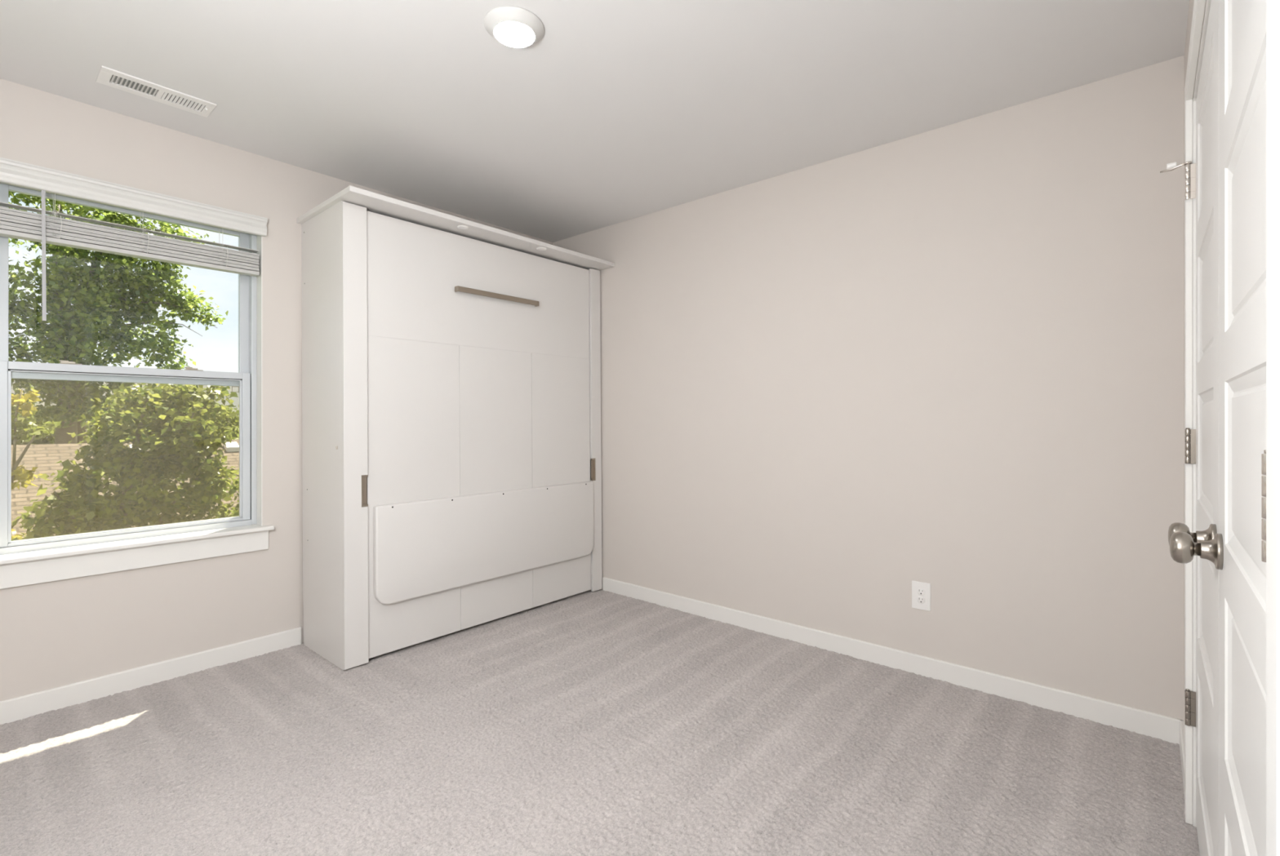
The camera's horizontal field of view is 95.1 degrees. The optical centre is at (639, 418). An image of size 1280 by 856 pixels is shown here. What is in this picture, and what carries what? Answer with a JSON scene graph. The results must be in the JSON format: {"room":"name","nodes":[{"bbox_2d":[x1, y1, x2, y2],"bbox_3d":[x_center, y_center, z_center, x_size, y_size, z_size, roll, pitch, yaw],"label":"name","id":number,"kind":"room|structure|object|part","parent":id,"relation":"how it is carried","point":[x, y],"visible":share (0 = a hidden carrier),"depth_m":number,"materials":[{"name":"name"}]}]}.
{"room":"bedroom","nodes":[
{"label":"bedroom","id":0,"kind":"room"},
{"bbox_2d":[0,78,552,702],"bbox_3d":[-1.766,-0.015,3.085,0.150,2.640,3.585,0,0,41],"label":"wall","id":1,"kind":"structure","parent":0,"point":[54,634],"depth_m":2.62,"materials":[{"name":"beige paint"}]},
{"bbox_2d":[0,182,262,555],"bbox_3d":[-2.207,-0.204,2.577,0.155,1.511,0.906,0,0,41],"label":"window","id":2,"kind":"structure","parent":1,"relation":"in","point":[248,379],"depth_m":2.62,"materials":[{"name":"white paint"}]},
{"bbox_3d":[-2.243,-0.547,2.608,0.026,0.780,0.864,0,0,41],"label":"sash","id":3,"kind":"part","parent":2,"relation":"part of","materials":[{"name":"white plastic"}]},
{"bbox_3d":[-2.259,0.160,2.622,0.008,0.686,0.852,0,0,41],"label":"screen frame","id":4,"kind":"part","parent":2,"relation":"part of","materials":[{"name":"white plastic"}]},
{"bbox_3d":[-2.218,0.141,2.587,0.027,0.725,0.850,0,0,41],"label":"sash","id":5,"kind":"part","parent":2,"relation":"part of","materials":[{"name":"white plastic"}]},
{"bbox_2d":[0,156,267,320],"bbox_3d":[-2.166,-0.678,2.520,0.100,0.595,0.961,0,0,41],"label":"window blind","id":6,"kind":"object","parent":2,"relation":"attached to","point":[42,228],"visible":1,"depth_m":2.46,"materials":[{"name":"white plastic"}]},
{"bbox_3d":[-2.342,-0.810,2.341,0.063,0.210,0.038,0,0,41],"label":"ladder cord","id":7,"kind":"part","parent":6,"relation":"part of","materials":[{"name":"white fabric"}]},
{"bbox_3d":[-2.170,-0.708,2.546,0.051,0.018,0.885,0,0,41],"label":"rail","id":8,"kind":"part","parent":6,"relation":"part of","materials":[{"name":"white plastic"}]},
{"bbox_3d":[-2.166,-0.810,2.546,0.063,0.210,0.037,0,0,41],"label":"ladder cord","id":9,"kind":"part","parent":6,"relation":"part of","materials":[{"name":"white fabric"}]},
{"bbox_3d":[-1.977,-0.810,2.765,0.063,0.210,0.036,0,0,41],"label":"ladder cord","id":10,"kind":"part","parent":6,"relation":"part of","materials":[{"name":"white fabric"}]},
{"bbox_2d":[0,530,268,589],"bbox_3d":[-2.141,0.597,2.520,0.018,0.096,0.950,0,0,41],"label":"trim","id":11,"kind":"structure","parent":1,"relation":"attached to","point":[39,571],"depth_m":2.47,"materials":[{"name":"white paint"}]},
{"bbox_2d":[0,524,274,564],"bbox_3d":[-2.159,0.539,2.532,0.118,0.020,0.991,0,0,41],"label":"window sill","id":12,"kind":"structure","parent":1,"relation":"attached to","point":[143,542],"depth_m":2.47,"materials":[{"name":"white paint"}]},
{"bbox_2d":[0,627,301,724],"bbox_3d":[-2.256,1.123,2.391,0.013,0.103,1.595,0,0,41],"label":"baseboard","id":13,"kind":"structure","parent":1,"relation":"attached to","point":[21,708],"depth_m":2.51,"materials":[{"name":"white paint"}]},
{"bbox_2d":[0,0,1189,242],"bbox_3d":[-0.288,-1.345,1.812,4.050,0.120,3.585,0,0,41],"label":"ceiling","id":14,"kind":"structure","parent":0,"point":[622,110],"depth_m":2.18,"materials":[{"name":"paint"}]},
{"bbox_2d":[95,65,216,116],"bbox_3d":[-1.901,-1.278,2.309,0.146,0.014,0.348,0,0,41],"label":"ceiling vent","id":15,"kind":"object","parent":14,"relation":"in","point":[107,76],"visible":1,"depth_m":2.29,"materials":[{"name":"white plastic"}]},
{"bbox_2d":[484,5,544,48],"bbox_3d":[-0.411,-1.269,1.919,0.194,0.031,0.194,0,0,41],"label":"recessed light","id":16,"kind":"object","parent":14,"relation":"in","point":[516,27],"visible":1,"depth_m":1.88,"materials":[{"name":"white plastic"}]},
{"bbox_2d":[0,589,1199,855],"bbox_3d":[-0.434,1.159,1.908,3.441,0.018,3.366,0,0,41],"label":"floor","id":17,"kind":"structure","parent":0,"point":[600,722],"depth_m":1.97,"materials":[{"name":"carpet"}]},
{"bbox_2d":[297,185,614,670],"bbox_3d":[-0.952,0.067,3.421,0.626,2.180,1.704,-1,0,41],"label":"bed","id":18,"kind":"object","parent":17,"relation":"on","point":[451,442],"visible":1,"depth_m":3.03,"materials":[{"name":"white laminate"}]},
{"bbox_3d":[-1.542,0.080,2.846,0.480,2.155,0.018,-1,0,41],"label":"panel","id":19,"kind":"part","parent":18,"relation":"part of","materials":[{"name":"white laminate"}]},
{"bbox_3d":[-1.294,0.342,2.745,0.014,0.149,0.030,-1,0,41],"label":"recessed pull","id":20,"kind":"part","parent":18,"relation":"part of","materials":[{"name":"silver metal"}]},
{"bbox_2d":[457,225,469,230],"bbox_3d":[-0.926,-0.998,3.066,0.060,0.006,0.060,-1,0,41],"label":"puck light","id":21,"kind":"object","parent":18,"relation":"attached to","point":[459,227],"depth_m":3.06,"materials":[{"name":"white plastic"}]},
{"bbox_3d":[-0.799,-0.688,3.322,0.034,0.028,0.553,-1,0,41],"label":"bar handle","id":22,"kind":"part","parent":18,"relation":"part of","materials":[{"name":"silver metal"}]},
{"bbox_2d":[536,247,546,250],"bbox_3d":[-0.581,-0.998,3.452,0.060,0.006,0.060,-1,0,41],"label":"puck light","id":23,"kind":"object","parent":18,"relation":"attached to","point":[537,248],"depth_m":3.45,"materials":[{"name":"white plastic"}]},
{"bbox_3d":[-0.462,0.080,4.100,0.478,2.155,0.018,-1,0,41],"label":"panel","id":24,"kind":"part","parent":18,"relation":"part of","materials":[{"name":"white laminate"}]},
{"bbox_3d":[-0.311,0.342,3.887,0.014,0.149,0.030,-1,0,41],"label":"recessed pull","id":25,"kind":"part","parent":18,"relation":"part of","materials":[{"name":"silver metal"}]},
{"bbox_2d":[552,55,1184,720],"bbox_3d":[0.889,-0.015,3.065,3.900,2.640,0.150,0,0,41],"label":"wall","id":26,"kind":"structure","parent":0,"point":[950,358],"depth_m":2.59,"materials":[{"name":"beige paint"}]},
{"bbox_2d":[602,577,1181,744],"bbox_3d":[0.837,1.123,3.002,2.857,0.103,0.013,0,0,41],"label":"baseboard","id":27,"kind":"structure","parent":26,"relation":"attached to","point":[1165,728],"depth_m":2.59,"materials":[{"name":"white paint"}]},
{"bbox_2d":[911,581,930,611],"bbox_3d":[1.266,0.802,2.636,0.079,0.124,0.008,0,0,41],"label":"wall outlet","id":28,"kind":"object","parent":26,"relation":"attached to","point":[921,592],"visible":1,"depth_m":2.63,"materials":[{"name":"white plastic"}]},
{"bbox_2d":[916,596,924,604],"bbox_3d":[1.265,0.821,2.634,0.034,0.034,0.002,0,0,41],"label":"receptacle","id":29,"kind":"object","parent":28,"relation":"attached to","point":[920,600],"depth_m":2.63,"materials":[{"name":"white plastic"}]},
{"bbox_2d":[916,588,924,595],"bbox_3d":[1.265,0.783,2.634,0.034,0.034,0.002,0,0,41],"label":"receptacle","id":30,"kind":"object","parent":28,"relation":"attached to","point":[920,592],"depth_m":2.63,"materials":[{"name":"white plastic"}]},
{"bbox_2d":[1184,0,1206,826],"bbox_3d":[0.873,0.000,0.769,0.120,2.610,3.450,0,0,41],"label":"wall","id":31,"kind":"structure","parent":0,"point":[1191,2],"depth_m":1.82,"materials":[{"name":"beige paint"}]},
{"bbox_2d":[1179,720,1184,795],"bbox_3d":[1.761,1.123,1.891,0.013,0.103,0.493,0,0,41],"label":"baseboard","id":32,"kind":"structure","parent":31,"relation":"attached to","point":[1181,722],"depth_m":1.93,"materials":[{"name":"white paint"}]},
{"bbox_2d":[1184,86,1192,825],"bbox_3d":[1.579,0.097,1.685,0.016,2.117,0.058,0,0,41],"label":"trim","id":33,"kind":"structure","parent":31,"relation":"attached to","point":[1188,104],"depth_m":1.66,"materials":[{"name":"white paint"}]},
{"bbox_2d":[1160,0,1218,855],"bbox_3d":[1.326,0.123,1.401,0.111,2.031,0.731,0,0,41],"label":"door","id":34,"kind":"structure","parent":31,"relation":"in","point":[1202,177],"depth_m":1.40,"materials":[{"name":"white paint"}]},
{"bbox_3d":[1.105,0.243,1.192,0.043,0.059,0.059,0,0,41],"label":"knob","id":35,"kind":"part","parent":34,"relation":"part of","materials":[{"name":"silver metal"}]},
{"bbox_2d":[1185,0,1206,100],"bbox_3d":[1.061,-0.933,1.089,0.015,0.058,1.522,0,0,41],"label":"trim","id":36,"kind":"structure","parent":31,"relation":"attached to","point":[1199,6],"depth_m":1.43,"materials":[{"name":"white paint"}]},
{"bbox_2d":[1192,0,1210,827],"bbox_3d":[1.095,0.126,1.059,0.082,2.059,1.522,0,0,41],"label":"trim","id":37,"kind":"structure","parent":31,"relation":"attached to","point":[1208,2],"depth_m":1.65,"materials":[{"name":"white paint"}]},
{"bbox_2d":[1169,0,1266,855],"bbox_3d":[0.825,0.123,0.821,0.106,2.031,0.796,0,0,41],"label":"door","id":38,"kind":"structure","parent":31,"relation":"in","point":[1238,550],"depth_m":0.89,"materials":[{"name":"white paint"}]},
{"bbox_3d":[1.021,0.243,1.096,0.043,0.059,0.059,0,0,41],"label":"knob","id":39,"kind":"part","parent":38,"relation":"part of","materials":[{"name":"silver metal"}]},
{"bbox_2d":[1266,0,1279,855],"bbox_3d":[0.542,0.097,0.492,0.016,2.117,0.058,0,0,41],"label":"trim","id":40,"kind":"structure","parent":31,"relation":"attached to","point":[1273,6],"depth_m":0.49,"materials":[{"name":"white paint"}]},
{"label":"outside","id":41,"kind":"structure","parent":0,"visible":0},
{"bbox_3d":[-39.660,4.555,51.070,119.800,0.200,140.000,0,0,41],"label":"ground","id":42,"kind":"structure","parent":41,"visible":0},
{"bbox_2d":[11,388,61,540],"bbox_3d":[-7.343,2.052,6.964,0.605,4.811,0.704,0,0,-4],"label":"sapling","id":43,"kind":"object","parent":42,"relation":"on","point":[27,428],"visible":0.77,"depth_m":6.92,"materials":[{"name":"green plant"}]},
{"bbox_2d":[11,401,93,444],"bbox_3d":[-21.849,1.848,20.836,3.104,5.226,3.886,0,0,41],"label":"tree","id":44,"kind":"object","parent":42,"relation":"on","point":[49,439],"visible":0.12,"depth_m":20.52,"materials":[{"name":"green plant"}]},
{"bbox_2d":[85,404,146,442],"bbox_3d":[-24.904,1.638,26.863,3.876,5.645,3.404,0,0,-36],"label":"tree","id":45,"kind":"object","parent":42,"relation":"on","point":[105,421],"visible":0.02,"depth_m":26.43,"materials":[{"name":"green plant"}]},
{"bbox_2d":[8,191,228,444],"bbox_3d":[-17.541,-2.158,17.603,8.402,13.234,4.401,0,0,-34],"label":"tree","id":46,"kind":"object","parent":42,"relation":"on","point":[73,331],"visible":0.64,"depth_m":17.54,"materials":[{"name":"green plant"}]},
{"bbox_2d":[11,382,239,541],"bbox_3d":[-5.619,1.996,6.565,1.786,4.917,2.396,0,0,41],"label":"bush","id":47,"kind":"object","parent":42,"relation":"on","point":[174,459],"visible":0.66,"depth_m":6.38,"materials":[{"name":"green plant"}]},
{"bbox_2d":[11,440,239,537],"bbox_3d":[-9.678,2.495,14.702,9.900,3.920,28.000,0,0,41],"label":"brick wall","id":48,"kind":"structure","parent":42,"relation":"on","point":[45,457],"depth_m":11.45,"materials":[{"name":"beige brick"}]},
{"bbox_2d":[222,441,239,452],"bbox_3d":[-9.790,0.690,14.020,0.300,0.224,0.260,0,0,41],"label":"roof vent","id":49,"kind":"object","parent":48,"relation":"attached to","point":[233,446],"depth_m":13.95,"materials":[{"name":"white metal"}]},
{"bbox_2d":[140,419,234,439],"bbox_3d":[-18.865,2.140,24.371,3.128,4.642,3.845,0,0,41],"label":"tree","id":50,"kind":"object","parent":42,"relation":"on","point":[209,422],"visible":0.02,"depth_m":24.41,"materials":[{"name":"green plant"}]},
{"bbox_2d":[200,400,239,435],"bbox_3d":[-29.153,1.599,40.425,4.134,5.725,5.157,0,0,41],"label":"tree","id":51,"kind":"object","parent":42,"relation":"on","point":[235,422],"visible":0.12,"depth_m":40.10,"materials":[{"name":"green plant"}]},
{"bbox_2d":[215,472,239,518],"bbox_3d":[-5.994,2.542,8.789,1.344,3.828,2.018,0,0,41],"label":"shrub","id":52,"kind":"object","parent":42,"relation":"on","point":[228,505],"visible":0.02,"depth_m":8.79,"materials":[{"name":"green plant"}]},
{"bbox_2d":[231,427,239,439],"bbox_3d":[-21.837,2.470,30.374,3.449,3.986,4.017,0,0,41],"label":"tree","id":53,"kind":"object","parent":42,"relation":"on","point":[237,437],"visible":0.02,"depth_m":30.31,"materials":[{"name":"green plant"}]}
]}

